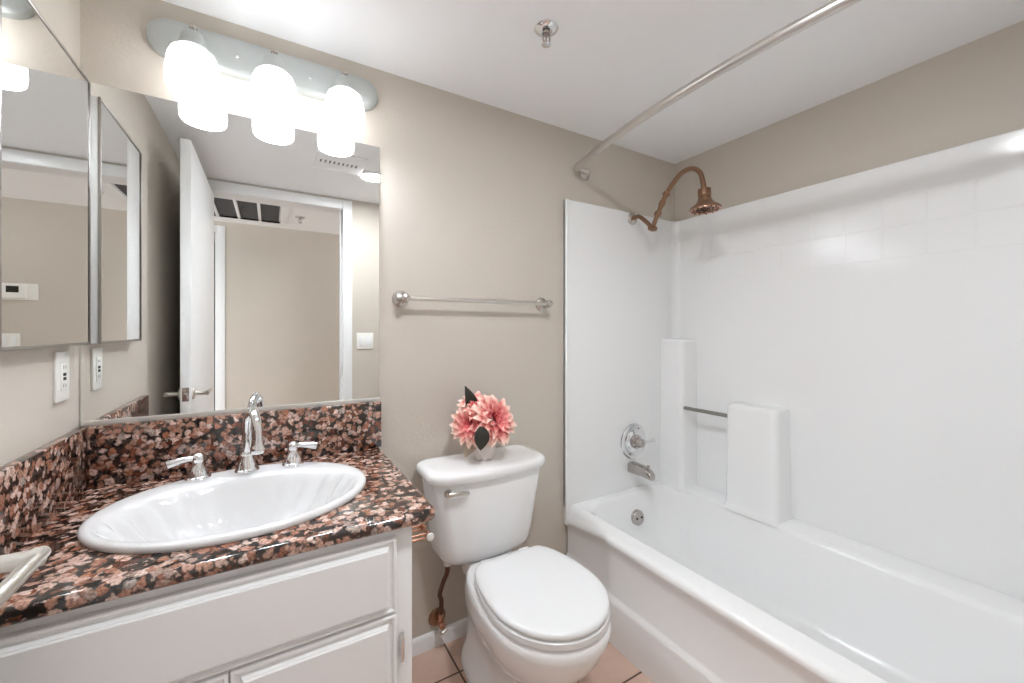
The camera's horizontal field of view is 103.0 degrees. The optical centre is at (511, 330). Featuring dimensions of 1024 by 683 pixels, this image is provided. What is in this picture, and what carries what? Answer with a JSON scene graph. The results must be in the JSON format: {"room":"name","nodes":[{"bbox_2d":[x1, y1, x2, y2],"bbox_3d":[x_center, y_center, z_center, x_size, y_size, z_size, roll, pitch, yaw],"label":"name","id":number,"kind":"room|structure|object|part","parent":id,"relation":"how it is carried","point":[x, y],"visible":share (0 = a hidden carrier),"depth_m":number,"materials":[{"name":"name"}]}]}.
{"room":"bathroom","nodes":[
{"label":"bathroom","id":0,"kind":"room"},
{"bbox_2d":[0,546,50,606],"bbox_3d":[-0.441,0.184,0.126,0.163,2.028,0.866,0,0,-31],"label":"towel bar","id":1,"kind":"structure","parent":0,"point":[23,564],"depth_m":0.47,"materials":[{"name":"silver metal"}]},
{"bbox_2d":[0,0,79,466],"bbox_3d":[-0.740,0.136,0.305,0.100,2.148,1.720,0,0,-31],"label":"wall","id":2,"kind":"structure","parent":0,"point":[30,419],"depth_m":0.89,"materials":[{"name":"paint"}]},
{"bbox_2d":[0,0,90,350],"bbox_3d":[-0.995,-0.302,0.865,0.032,0.675,0.412,0,0,-31],"label":"medicine cabinet","id":3,"kind":"object","parent":2,"relation":"attached to","point":[45,96],"visible":1,"depth_m":0.83,"materials":[{"name":"silver mirror"}]},
{"bbox_2d":[53,351,69,402],"bbox_3d":[-1.070,0.108,0.969,0.009,0.118,0.072,0,0,-31],"label":"wall outlet","id":4,"kind":"object","parent":2,"relation":"attached to","point":[61,360],"visible":1,"depth_m":0.96,"materials":[{"name":"white plastic"}]},
{"bbox_2d":[60,362,67,390],"bbox_3d":[-1.069,0.108,0.970,0.003,0.068,0.034,0,0,-31],"label":"receptacle","id":5,"kind":"object","parent":4,"relation":"attached to","point":[63,365],"depth_m":0.97,"materials":[{"name":"white plastic"}]},
{"bbox_2d":[80,0,674,638],"bbox_3d":[-0.136,0.136,1.722,2.585,2.148,0.100,0,0,-31],"label":"wall","id":6,"kind":"structure","parent":0,"point":[473,193],"depth_m":1.60,"materials":[{"name":"paint"}]},
{"bbox_2d":[80,82,379,426],"bbox_3d":[-0.803,-0.202,1.262,0.765,0.913,0.008,0,0,-31],"label":"wall mirror","id":7,"kind":"object","parent":6,"relation":"attached to","point":[235,259],"visible":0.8,"depth_m":1.22,"materials":[{"name":"clear glass"}]},
{"bbox_2d":[145,18,377,134],"bbox_3d":[-0.709,-0.769,1.226,0.628,0.230,0.167,0,0,-31],"label":"vanity light","id":8,"kind":"object","parent":6,"relation":"attached to","point":[195,58],"visible":1,"depth_m":1.20,"materials":[{"name":"white glass"}]},
{"bbox_3d":[-0.867,-0.710,1.108,0.124,0.112,0.124,0,0,-31],"label":"lamp shade","id":9,"kind":"part","parent":8,"relation":"part of","materials":[{"name":"white glass"}]},
{"bbox_3d":[-0.867,-0.694,1.108,0.052,0.064,0.052,0,0,-31],"label":"bulb","id":10,"kind":"part","parent":8,"relation":"part of","materials":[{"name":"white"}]},
{"bbox_2d":[179,25,207,50],"bbox_3d":[-0.867,-0.795,1.108,0.062,0.067,0.062,0,0,-31],"label":"socket","id":11,"kind":"object","parent":8,"relation":"attached to","point":[191,35],"depth_m":1.09,"materials":[{"name":"silver metal"}]},
{"bbox_3d":[-0.704,-0.710,1.205,0.124,0.112,0.124,0,0,-31],"label":"lamp shade","id":12,"kind":"part","parent":8,"relation":"part of","materials":[{"name":"white glass"}]},
{"bbox_2d":[262,50,285,71],"bbox_3d":[-0.704,-0.795,1.205,0.062,0.067,0.062,0,0,-31],"label":"socket","id":13,"kind":"object","parent":8,"relation":"attached to","point":[272,59],"depth_m":1.18,"materials":[{"name":"silver metal"}]},
{"bbox_3d":[-0.704,-0.694,1.205,0.052,0.064,0.052,0,0,-31],"label":"bulb","id":14,"kind":"part","parent":8,"relation":"part of","materials":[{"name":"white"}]},
{"bbox_3d":[-0.536,-0.710,1.304,0.124,0.112,0.124,0,0,-31],"label":"lamp shade","id":15,"kind":"part","parent":8,"relation":"part of","materials":[{"name":"white glass"}]},
{"bbox_2d":[334,71,354,90],"bbox_3d":[-0.536,-0.795,1.304,0.062,0.067,0.062,0,0,-31],"label":"socket","id":16,"kind":"object","parent":8,"relation":"attached to","point":[343,80],"depth_m":1.28,"materials":[{"name":"silver metal"}]},
{"bbox_3d":[-0.536,-0.694,1.304,0.052,0.064,0.052,0,0,-31],"label":"bulb","id":17,"kind":"part","parent":8,"relation":"part of","materials":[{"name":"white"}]},
{"bbox_2d":[428,563,450,635],"bbox_3d":[-0.262,0.986,1.525,0.070,0.308,0.110,0,0,-31],"label":"shutoff valve","id":18,"kind":"object","parent":6,"relation":"attached to","point":[437,615],"visible":0.96,"depth_m":1.52,"materials":[{"name":"brown metal"}]},
{"bbox_3d":[-0.256,1.124,1.526,0.036,0.033,0.031,0,0,-31],"label":"valve handle","id":19,"kind":"part","parent":18,"relation":"part of","materials":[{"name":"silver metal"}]},
{"bbox_2d":[412,617,467,656],"bbox_3d":[-0.155,1.181,1.645,0.858,0.058,0.013,0,0,-31],"label":"baseboard","id":20,"kind":"structure","parent":6,"relation":"attached to","point":[423,643],"depth_m":1.56,"materials":[{"name":"white wood"}]},
{"bbox_2d":[392,291,552,310],"bbox_3d":[-0.122,-0.118,1.627,0.690,0.062,0.077,0,0,-31],"label":"towel bar","id":21,"kind":"object","parent":6,"relation":"attached to","point":[399,298],"visible":1,"depth_m":1.56,"materials":[{"name":"silver metal"}]},
{"bbox_3d":[-0.392,-0.118,1.467,0.062,0.062,0.077,0,0,-31],"label":"bar post","id":22,"kind":"part","parent":21,"relation":"part of","materials":[{"name":"silver metal"}]},
{"bbox_3d":[0.148,-0.118,1.788,0.062,0.062,0.077,0,0,-31],"label":"bar post","id":23,"kind":"part","parent":21,"relation":"part of","materials":[{"name":"silver metal"}]},
{"bbox_2d":[574,0,861,180],"bbox_3d":[0.685,-0.749,1.221,0.218,0.062,1.600,0,0,-31],"label":"shower curtain rod","id":24,"kind":"object","parent":6,"relation":"attached to","point":[833,7],"visible":1,"depth_m":1.16,"materials":[{"name":"silver metal"}]},
{"bbox_2d":[412,635,652,682],"bbox_3d":[0.303,1.235,0.983,2.585,0.050,1.820,0,0,-31],"label":"floor","id":25,"kind":"structure","parent":0,"point":[442,663],"depth_m":1.46,"materials":[{"name":"tile"}]},
{"bbox_2d":[0,526,411,682],"bbox_3d":[-0.676,0.824,0.990,0.707,0.770,0.605,0,0,-31],"label":"vanity cabinet","id":26,"kind":"object","parent":25,"relation":"on","point":[339,613],"visible":0.88,"depth_m":0.76,"materials":[{"name":"white wood"}]},
{"bbox_3d":[-0.670,0.868,0.654,0.352,0.485,0.021,0,0,-31],"label":"cabinet door","id":27,"kind":"part","parent":26,"relation":"part of","materials":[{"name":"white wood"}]},
{"bbox_2d":[0,401,435,627],"bbox_3d":[-0.649,0.344,1.005,0.766,0.188,0.606,0,0,-31],"label":"countertop","id":28,"kind":"structure","parent":26,"relation":"on","point":[47,492],"depth_m":0.92,"materials":[{"name":"multicoloured stone"}]},
{"bbox_2d":[77,462,365,553],"bbox_3d":[-0.651,0.471,0.989,0.562,0.154,0.464,0,0,-31],"label":"oval sink","id":29,"kind":"object","parent":28,"relation":"in","point":[225,507],"visible":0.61,"depth_m":1.02,"materials":[{"name":"white ceramic"}]},
{"bbox_2d":[165,408,317,482],"bbox_3d":[-0.728,0.303,1.119,0.357,0.183,0.124,0,0,-31],"label":"faucet","id":30,"kind":"object","parent":28,"relation":"on","point":[252,444],"visible":1,"depth_m":1.12,"materials":[{"name":"silver metal"}]},
{"bbox_3d":[-0.863,0.342,1.064,0.068,0.025,0.021,0,0,-44],"label":"lever","id":31,"kind":"part","parent":30,"relation":"part of","materials":[{"name":"silver metal"}]},
{"bbox_3d":[-0.839,0.360,1.088,0.058,0.069,0.058,0,0,-31],"label":"handle","id":32,"kind":"part","parent":30,"relation":"part of","materials":[{"name":"silver metal"}]},
{"bbox_3d":[-0.746,0.365,1.146,0.060,0.060,0.060,0,0,-31],"label":"spout","id":33,"kind":"part","parent":30,"relation":"part of","materials":[{"name":"silver metal"}]},
{"bbox_3d":[-0.716,0.278,1.120,0.106,0.133,0.028,0,0,42],"label":"spout","id":34,"kind":"part","parent":30,"relation":"part of","materials":[{"name":"silver metal"}]},
{"bbox_3d":[-0.646,0.360,1.202,0.058,0.069,0.058,0,0,-31],"label":"handle","id":35,"kind":"part","parent":30,"relation":"part of","materials":[{"name":"silver metal"}]},
{"bbox_3d":[-0.614,0.342,1.212,0.068,0.025,0.021,0,0,-17],"label":"lever","id":36,"kind":"part","parent":30,"relation":"part of","materials":[{"name":"silver metal"}]},
{"bbox_3d":[-0.386,0.868,0.823,0.303,0.485,0.021,0,0,-31],"label":"cabinet door","id":37,"kind":"part","parent":26,"relation":"part of","materials":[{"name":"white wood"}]},
{"bbox_2d":[412,523,433,542],"bbox_3d":[-0.273,0.550,1.100,0.102,0.030,0.086,0,0,-31],"label":"paper holder","id":38,"kind":"object","parent":26,"relation":"attached to","point":[427,534],"visible":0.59,"depth_m":1.09,"materials":[{"name":"orange metal"}]},
{"bbox_3d":[-0.287,0.550,1.123,0.101,0.030,0.030,0,0,-31],"label":"holder arm","id":39,"kind":"part","parent":38,"relation":"part of","materials":[{"name":"orange metal"}]},
{"bbox_3d":[-0.260,0.550,1.078,0.101,0.030,0.030,0,0,-31],"label":"holder arm","id":40,"kind":"part","parent":38,"relation":"part of","materials":[{"name":"orange metal"}]},
{"bbox_2d":[416,444,610,682],"bbox_3d":[0.018,0.845,1.333,0.478,0.730,0.707,0,0,-31],"label":"toilet","id":41,"kind":"object","parent":25,"relation":"on","point":[535,614],"visible":0.99,"depth_m":1.30,"materials":[{"name":"white ceramic"}]},
{"bbox_3d":[-0.184,0.548,1.370,0.086,0.028,0.025,0,0,-17],"label":"flush lever","id":42,"kind":"part","parent":41,"relation":"part of","materials":[{"name":"silver metal"}]},
{"bbox_3d":[-0.101,0.500,1.533,0.478,0.040,0.240,0,0,-31],"label":"tank lid","id":43,"kind":"part","parent":41,"relation":"part of","materials":[{"name":"white ceramic"}]},
{"bbox_3d":[-0.104,0.675,1.538,0.438,0.310,0.212,0,0,-31],"label":"tank","id":44,"kind":"part","parent":41,"relation":"part of","materials":[{"name":"white ceramic"}]},
{"bbox_2d":[449,386,516,460],"bbox_3d":[-0.096,0.342,1.513,0.251,0.275,0.199,0,0,-31],"label":"arrangement","id":45,"kind":"object","parent":41,"relation":"on","point":[475,428],"visible":1,"depth_m":1.48,"materials":[{"name":"pink plant"}]},
{"bbox_3d":[-0.107,0.432,1.532,0.098,0.094,0.099,0,0,-31],"label":"pot","id":46,"kind":"part","parent":45,"relation":"part of","materials":[{"name":"white ceramic"}]},
{"bbox_3d":[0.045,1.005,1.296,0.362,0.408,0.617,0,0,-31],"label":"bowl","id":47,"kind":"part","parent":41,"relation":"part of","materials":[{"name":"white ceramic"}]},
{"bbox_3d":[0.093,0.789,1.214,0.352,0.022,0.417,0,0,-31],"label":"seat","id":48,"kind":"part","parent":41,"relation":"part of","materials":[{"name":"white plastic"}]},
{"bbox_3d":[0.093,0.766,1.214,0.350,0.021,0.415,0,0,-31],"label":"seat lid","id":49,"kind":"part","parent":41,"relation":"part of","materials":[{"name":"white plastic"}]},
{"bbox_2d":[563,128,1023,682],"bbox_3d":[0.969,0.301,1.390,0.824,1.817,1.598,0,0,-31],"label":"bathtub","id":50,"kind":"object","parent":25,"relation":"on","point":[826,379],"visible":0.98,"depth_m":1.55,"materials":[{"name":"white plastic"}]},
{"bbox_3d":[0.581,0.141,2.074,0.791,1.497,0.025,0,0,-31],"label":"panel","id":51,"kind":"part","parent":50,"relation":"part of","materials":[{"name":"white plastic"}]},
{"bbox_2d":[631,509,643,525],"bbox_3d":[0.615,0.920,2.010,0.072,0.076,0.049,0,0,-31],"label":"overflow plate","id":52,"kind":"object","parent":50,"relation":"attached to","point":[637,517],"visible":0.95,"depth_m":1.99,"materials":[{"name":"silver metal"}]},
{"bbox_2d":[621,423,654,458],"bbox_3d":[0.639,0.563,2.058,0.180,0.180,0.070,0,0,-31],"label":"tub valve","id":53,"kind":"object","parent":50,"relation":"attached to","point":[633,440],"visible":1,"depth_m":2.06,"materials":[{"name":"silver metal"}]},
{"bbox_3d":[0.642,0.563,2.053,0.070,0.070,0.054,0,0,-31],"label":"valve stem","id":54,"kind":"part","parent":53,"relation":"part of","materials":[{"name":"silver metal"}]},
{"bbox_3d":[0.689,0.559,2.067,0.078,0.025,0.019,0,0,-19],"label":"lever","id":55,"kind":"part","parent":53,"relation":"part of","materials":[{"name":"silver metal"}]},
{"bbox_2d":[627,461,654,480],"bbox_3d":[0.643,0.689,2.021,0.052,0.067,0.137,0,0,-31],"label":"tub spout","id":56,"kind":"object","parent":50,"relation":"attached to","point":[633,467],"visible":1,"depth_m":2.00,"materials":[{"name":"silver metal"}]},
{"bbox_2d":[628,166,721,231],"bbox_3d":[0.733,-0.603,1.879,0.128,0.245,0.474,0,0,-31],"label":"shower","id":57,"kind":"object","parent":50,"relation":"attached to","point":[705,205],"visible":1,"depth_m":1.76,"materials":[{"name":"brown metal"}]},
{"bbox_3d":[0.750,-0.609,1.852,0.021,0.234,0.292,0,0,-31],"label":"gooseneck arm","id":58,"kind":"part","parent":57,"relation":"part of","materials":[{"name":"brown metal"}]},
{"bbox_3d":[1.303,0.100,1.578,0.056,1.414,1.580,0,0,-31],"label":"long panel","id":59,"kind":"part","parent":50,"relation":"part of","materials":[{"name":"white plastic"}]},
{"bbox_2d":[162,0,1023,163],"bbox_3d":[0.303,-0.963,0.983,2.585,0.050,1.820,0,0,-31],"label":"ceiling","id":60,"kind":"structure","parent":0,"point":[606,63],"depth_m":1.34,"materials":[{"name":"white paint"}]},
{"bbox_2d":[534,19,557,47],"bbox_3d":[0.106,-0.910,1.261,0.074,0.056,0.074,0,0,-31],"label":"sprinkler","id":61,"kind":"object","parent":60,"relation":"attached to","point":[546,28],"visible":1,"depth_m":1.25,"materials":[{"name":"silver metal"}]},
{"bbox_2d":[675,20,1023,221],"bbox_3d":[1.397,0.136,1.574,0.100,2.148,1.720,0,0,-31],"label":"wall","id":62,"kind":"structure","parent":0,"point":[973,91],"depth_m":1.52,"materials":[{"name":"paint"}]}
]}

